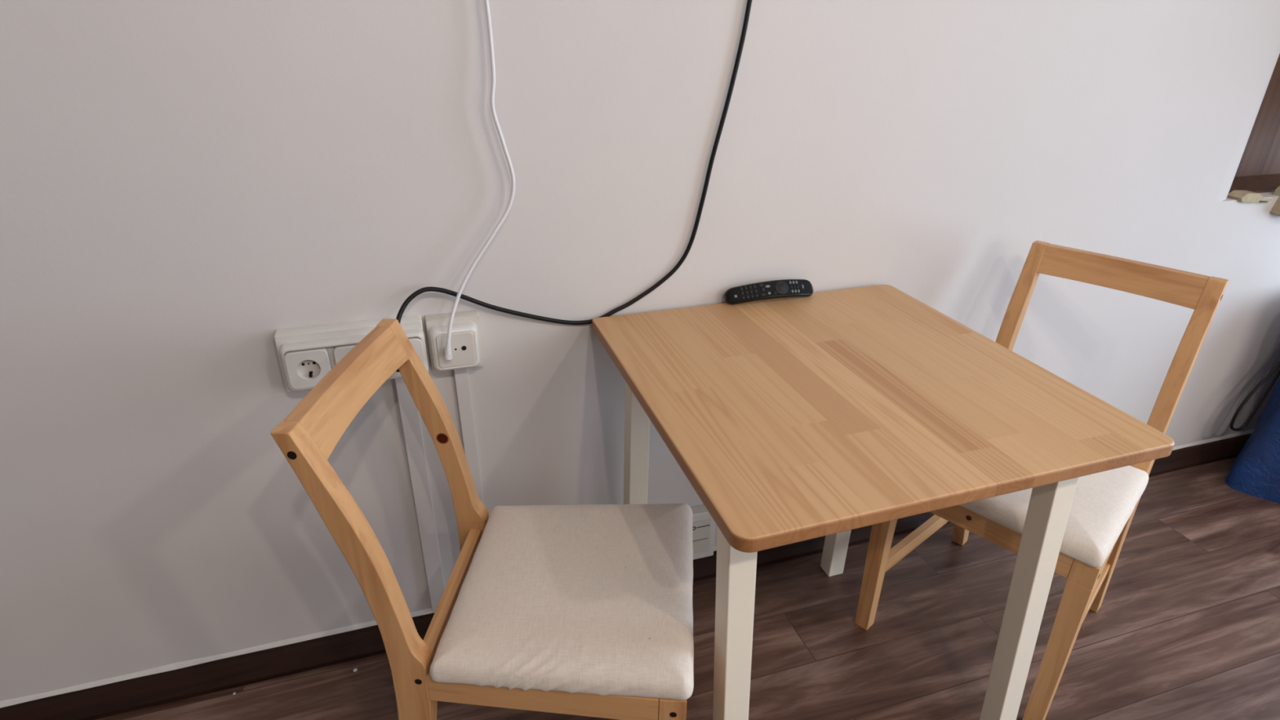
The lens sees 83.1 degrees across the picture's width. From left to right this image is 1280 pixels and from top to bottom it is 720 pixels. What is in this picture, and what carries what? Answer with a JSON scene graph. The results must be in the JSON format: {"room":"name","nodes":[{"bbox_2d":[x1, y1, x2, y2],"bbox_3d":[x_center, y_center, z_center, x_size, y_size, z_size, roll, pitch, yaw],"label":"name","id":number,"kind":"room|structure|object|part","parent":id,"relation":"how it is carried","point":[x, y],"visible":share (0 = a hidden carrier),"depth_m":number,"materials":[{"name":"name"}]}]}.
{"room":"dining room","nodes":[
{"label":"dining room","id":0,"kind":"room"},
{"bbox_2d":[0,0,1279,701],"bbox_3d":[-0.202,-0.600,1.421,6.700,2.650,0.288,-8,27,-16],"label":"wall","id":1,"kind":"structure","parent":0,"point":[184,184],"depth_m":1.44,"materials":[{"name":"white paint"}]},
{"bbox_2d":[274,314,428,392],"bbox_3d":[-0.546,-0.008,1.384,0.263,0.119,0.058,-8,27,-16],"label":"power socket","id":2,"kind":"object","parent":1,"relation":"attached to","point":[306,354],"visible":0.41,"depth_m":1.35,"materials":[{"name":"white plastic"}]},
{"bbox_2d":[394,377,444,611],"bbox_3d":[-0.478,0.310,1.592,0.039,0.632,0.012,-8,27,-16],"label":"duct","id":3,"kind":"object","parent":1,"relation":"attached to","point":[409,412],"visible":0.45,"depth_m":1.57,"materials":[{"name":"white paint"}]},
{"bbox_2d":[424,309,484,371],"bbox_3d":[-0.367,-0.033,1.439,0.104,0.113,0.054,-8,27,-16],"label":"socket","id":4,"kind":"object","parent":1,"relation":"attached to","point":[466,341],"visible":0.94,"depth_m":1.42,"materials":[{"name":"beige plastic"}]},
{"bbox_3d":[-0.362,-0.020,1.419,0.070,0.070,0.004,-8,27,-16],"label":"plate","id":5,"kind":"part","parent":4,"relation":"part of","materials":[{"name":"beige plastic"}]},
{"bbox_2d":[453,368,484,504],"bbox_3d":[-0.369,0.296,1.624,0.036,0.632,0.012,-8,27,-16],"label":"duct","id":6,"kind":"object","parent":1,"relation":"attached to","point":[461,375],"visible":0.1,"depth_m":1.54,"materials":[{"name":"white paint"}]},
{"bbox_2d":[443,0,515,360],"bbox_3d":[-0.310,-0.408,1.261,0.171,0.857,0.037,-16,31,-31],"label":"cable","id":7,"kind":"object","parent":1,"relation":"attached to","point":[447,350],"visible":1,"depth_m":1.34,"materials":[{"name":"white plastic"}]},
{"bbox_2d":[395,0,751,372],"bbox_3d":[-0.127,-0.436,1.331,0.761,0.866,0.059,-11,28,-22],"label":"power cable","id":8,"kind":"object","parent":1,"relation":"attached to","point":[410,298],"visible":0.83,"depth_m":1.45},
{"bbox_2d":[0,433,1252,719],"bbox_3d":[-0.162,0.593,1.826,6.700,0.052,0.046,-8,27,-16],"label":"baseboard","id":9,"kind":"structure","parent":1,"relation":"attached to","point":[120,697],"depth_m":1.62,"materials":[{"name":"black plastic"}]},
{"bbox_2d":[0,428,1254,707],"bbox_3d":[-0.168,0.555,1.828,6.700,0.013,0.008,-8,27,-16],"label":"trim","id":10,"kind":"structure","parent":1,"relation":"attached to","point":[174,666],"depth_m":1.60,"materials":[{"name":"white plastic"}]},
{"bbox_2d":[690,504,715,559],"bbox_3d":[0.100,0.456,1.859,0.192,0.149,0.037,-8,27,-16],"label":"box","id":11,"kind":"object","parent":1,"relation":"attached to","point":[703,523],"visible":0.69,"depth_m":1.86,"materials":[{"name":"white plastic"}]},
{"bbox_3d":[0.107,0.462,1.845,0.156,0.104,0.001,-8,27,-16],"label":"lid","id":12,"kind":"part","parent":11,"relation":"part of","materials":[{"name":"beige plastic"}]},
{"bbox_2d":[1226,190,1271,203],"bbox_3d":[1.711,-0.458,2.025,0.125,0.034,0.044,-8,27,-16],"label":"wall bracket","id":13,"kind":"object","parent":1,"relation":"attached to","point":[1242,196],"visible":0.93,"depth_m":2.00,"materials":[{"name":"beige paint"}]},
{"bbox_2d":[1228,173,1279,193],"bbox_3d":[2.300,-0.591,2.311,1.439,0.006,0.162,-8,27,-16],"label":"trim","id":14,"kind":"structure","parent":1,"relation":"attached to","point":[1261,183],"depth_m":2.17,"materials":[{"name":"brown wood"}]},
{"bbox_2d":[1234,53,1279,177],"bbox_3d":[2.295,-1.408,2.051,1.389,1.703,0.080,-8,27,-16],"label":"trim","id":15,"kind":"structure","parent":1,"relation":"attached to","point":[1261,153],"depth_m":2.23,"materials":[{"name":"brown wood"}]},
{"bbox_2d":[1269,186,1279,215],"bbox_3d":[1.847,-0.465,2.048,0.084,0.123,0.062,-8,27,-16],"label":"wooden block","id":16,"kind":"object","parent":1,"relation":"attached to","point":[1275,210],"visible":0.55,"depth_m":2.05,"materials":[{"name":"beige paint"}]},
{"bbox_2d":[95,457,1279,719],"bbox_3d":[0.391,1.388,0.321,6.700,0.050,4.200,-8,27,-16],"label":"floor","id":17,"kind":"structure","parent":0,"point":[1186,625],"depth_m":1.74,"materials":[{"name":"laminate"}]},
{"bbox_2d":[270,318,693,719],"bbox_3d":[-0.188,0.411,1.262,0.559,0.871,0.436,2,26,3],"label":"dining chair","id":18,"kind":"object","parent":17,"relation":"on","point":[581,610],"visible":1,"depth_m":1.12,"materials":[{"name":"brown wood"}]},
{"bbox_3d":[-0.436,0.039,1.099,0.052,0.062,0.318,2,26,3],"label":"rail","id":19,"kind":"part","parent":18,"relation":"part of","materials":[{"name":"brown wood"}]},
{"bbox_3d":[-0.398,0.479,1.118,0.152,0.871,0.035,2,26,3],"label":"post","id":20,"kind":"part","parent":18,"relation":"part of","materials":[{"name":"brown wood"}]},
{"bbox_3d":[-0.376,0.329,1.428,0.152,0.871,0.035,2,26,3],"label":"post","id":21,"kind":"part","parent":18,"relation":"part of","materials":[{"name":"brown wood"}]},
{"bbox_3d":[-0.330,0.420,1.277,0.022,0.052,0.312,2,26,3],"label":"rail","id":22,"kind":"part","parent":18,"relation":"part of","materials":[{"name":"brown wood"}]},
{"bbox_3d":[-0.148,0.506,1.094,0.358,0.063,0.024,4,26,7],"label":"rail","id":23,"kind":"part","parent":18,"relation":"part of","materials":[{"name":"brown wood"}]},
{"bbox_2d":[429,503,693,700],"bbox_3d":[-0.108,0.382,1.242,0.399,0.056,0.435,2,26,3],"label":"seat cushion","id":24,"kind":"object","parent":18,"relation":"on","point":[550,602],"depth_m":1.16,"materials":[{"name":"fabric"}]},
{"bbox_3d":[0.047,0.691,1.166,0.041,0.456,0.043,2,26,3],"label":"leg","id":25,"kind":"part","parent":18,"relation":"part of","materials":[{"name":"brown wood"}]},
{"bbox_2d":[591,284,1174,719],"bbox_3d":[0.356,0.366,1.480,0.748,0.771,0.748,-8,27,-16],"label":"dining table","id":26,"kind":"object","parent":17,"relation":"on","point":[830,414],"visible":0.98,"depth_m":1.19,"materials":[{"name":"brown wood"}]},
{"bbox_3d":[-0.010,0.293,1.649,0.052,0.748,0.048,-8,27,-16],"label":"leg","id":27,"kind":"part","parent":26,"relation":"part of","materials":[{"name":"beige paint"}]},
{"bbox_3d":[0.147,0.532,1.162,0.068,0.748,0.061,-8,27,-16],"label":"leg","id":28,"kind":"part","parent":26,"relation":"part of","materials":[{"name":"beige paint"}]},
{"bbox_2d":[724,279,813,304],"bbox_3d":[0.295,-0.154,1.611,0.216,0.046,0.045,-8,27,-16],"label":"remote control","id":29,"kind":"object","parent":26,"relation":"on","point":[784,288],"visible":1,"depth_m":1.59,"materials":[{"name":"plastic"}]},
{"bbox_3d":[0.531,0.227,1.798,0.071,0.748,0.060,-8,27,-16],"label":"leg","id":30,"kind":"part","parent":26,"relation":"part of","materials":[{"name":"beige paint"}]},
{"bbox_3d":[0.705,0.459,1.324,0.069,0.748,0.074,-8,27,-16],"label":"leg","id":31,"kind":"part","parent":26,"relation":"part of","materials":[{"name":"beige paint"}]},
{"bbox_2d":[854,240,1229,719],"bbox_3d":[0.874,0.248,1.620,0.559,0.871,0.436,-22,34,-39],"label":"dining chair","id":32,"kind":"object","parent":17,"relation":"on","point":[1104,504],"visible":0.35,"depth_m":1.50,"materials":[{"name":"brown wood"}]},
{"bbox_3d":[0.558,0.446,1.681,0.041,0.456,0.043,-22,34,-39],"label":"leg","id":33,"kind":"part","parent":32,"relation":"part of","materials":[{"name":"brown wood"}]},
{"bbox_3d":[0.900,0.133,1.856,0.152,0.871,0.035,-22,34,-39],"label":"post","id":34,"kind":"part","parent":32,"relation":"part of","materials":[{"name":"brown wood"}]},
{"bbox_3d":[0.690,0.328,1.461,0.024,0.050,0.347,-22,34,-39],"label":"rail","id":35,"kind":"part","parent":32,"relation":"part of","materials":[{"name":"brown wood"}]},
{"bbox_2d":[959,465,1148,567],"bbox_3d":[0.817,0.240,1.555,0.399,0.056,0.435,-22,34,-39],"label":"seat cushion","id":36,"kind":"object","parent":32,"relation":"on","point":[1103,503],"depth_m":1.41,"materials":[{"name":"fabric"}]},
{"bbox_3d":[0.828,0.571,1.429,0.041,0.456,0.043,-22,34,-39],"label":"leg","id":37,"kind":"part","parent":32,"relation":"part of","materials":[{"name":"brown wood"}]},
{"bbox_3d":[0.969,0.335,1.469,0.024,0.063,0.358,22,33,37],"label":"rail","id":38,"kind":"part","parent":32,"relation":"part of","materials":[{"name":"brown wood"}]},
{"bbox_3d":[1.061,-0.190,1.601,0.052,0.062,0.318,-22,34,-39],"label":"rail","id":39,"kind":"part","parent":32,"relation":"part of","materials":[{"name":"brown wood"}]},
{"bbox_3d":[1.138,0.244,1.633,0.152,0.871,0.035,-22,34,-39],"label":"post","id":40,"kind":"part","parent":32,"relation":"part of","materials":[{"name":"brown wood"}]},
{"bbox_2d":[1225,361,1279,503],"bbox_3d":[2.239,0.100,2.235,0.573,0.622,0.568,20,32,34],"label":"fabric bag","id":41,"kind":"object","parent":17,"relation":"on","point":[1255,470],"visible":1,"depth_m":2.26,"materials":[{"name":"blue fabric"}]}
]}

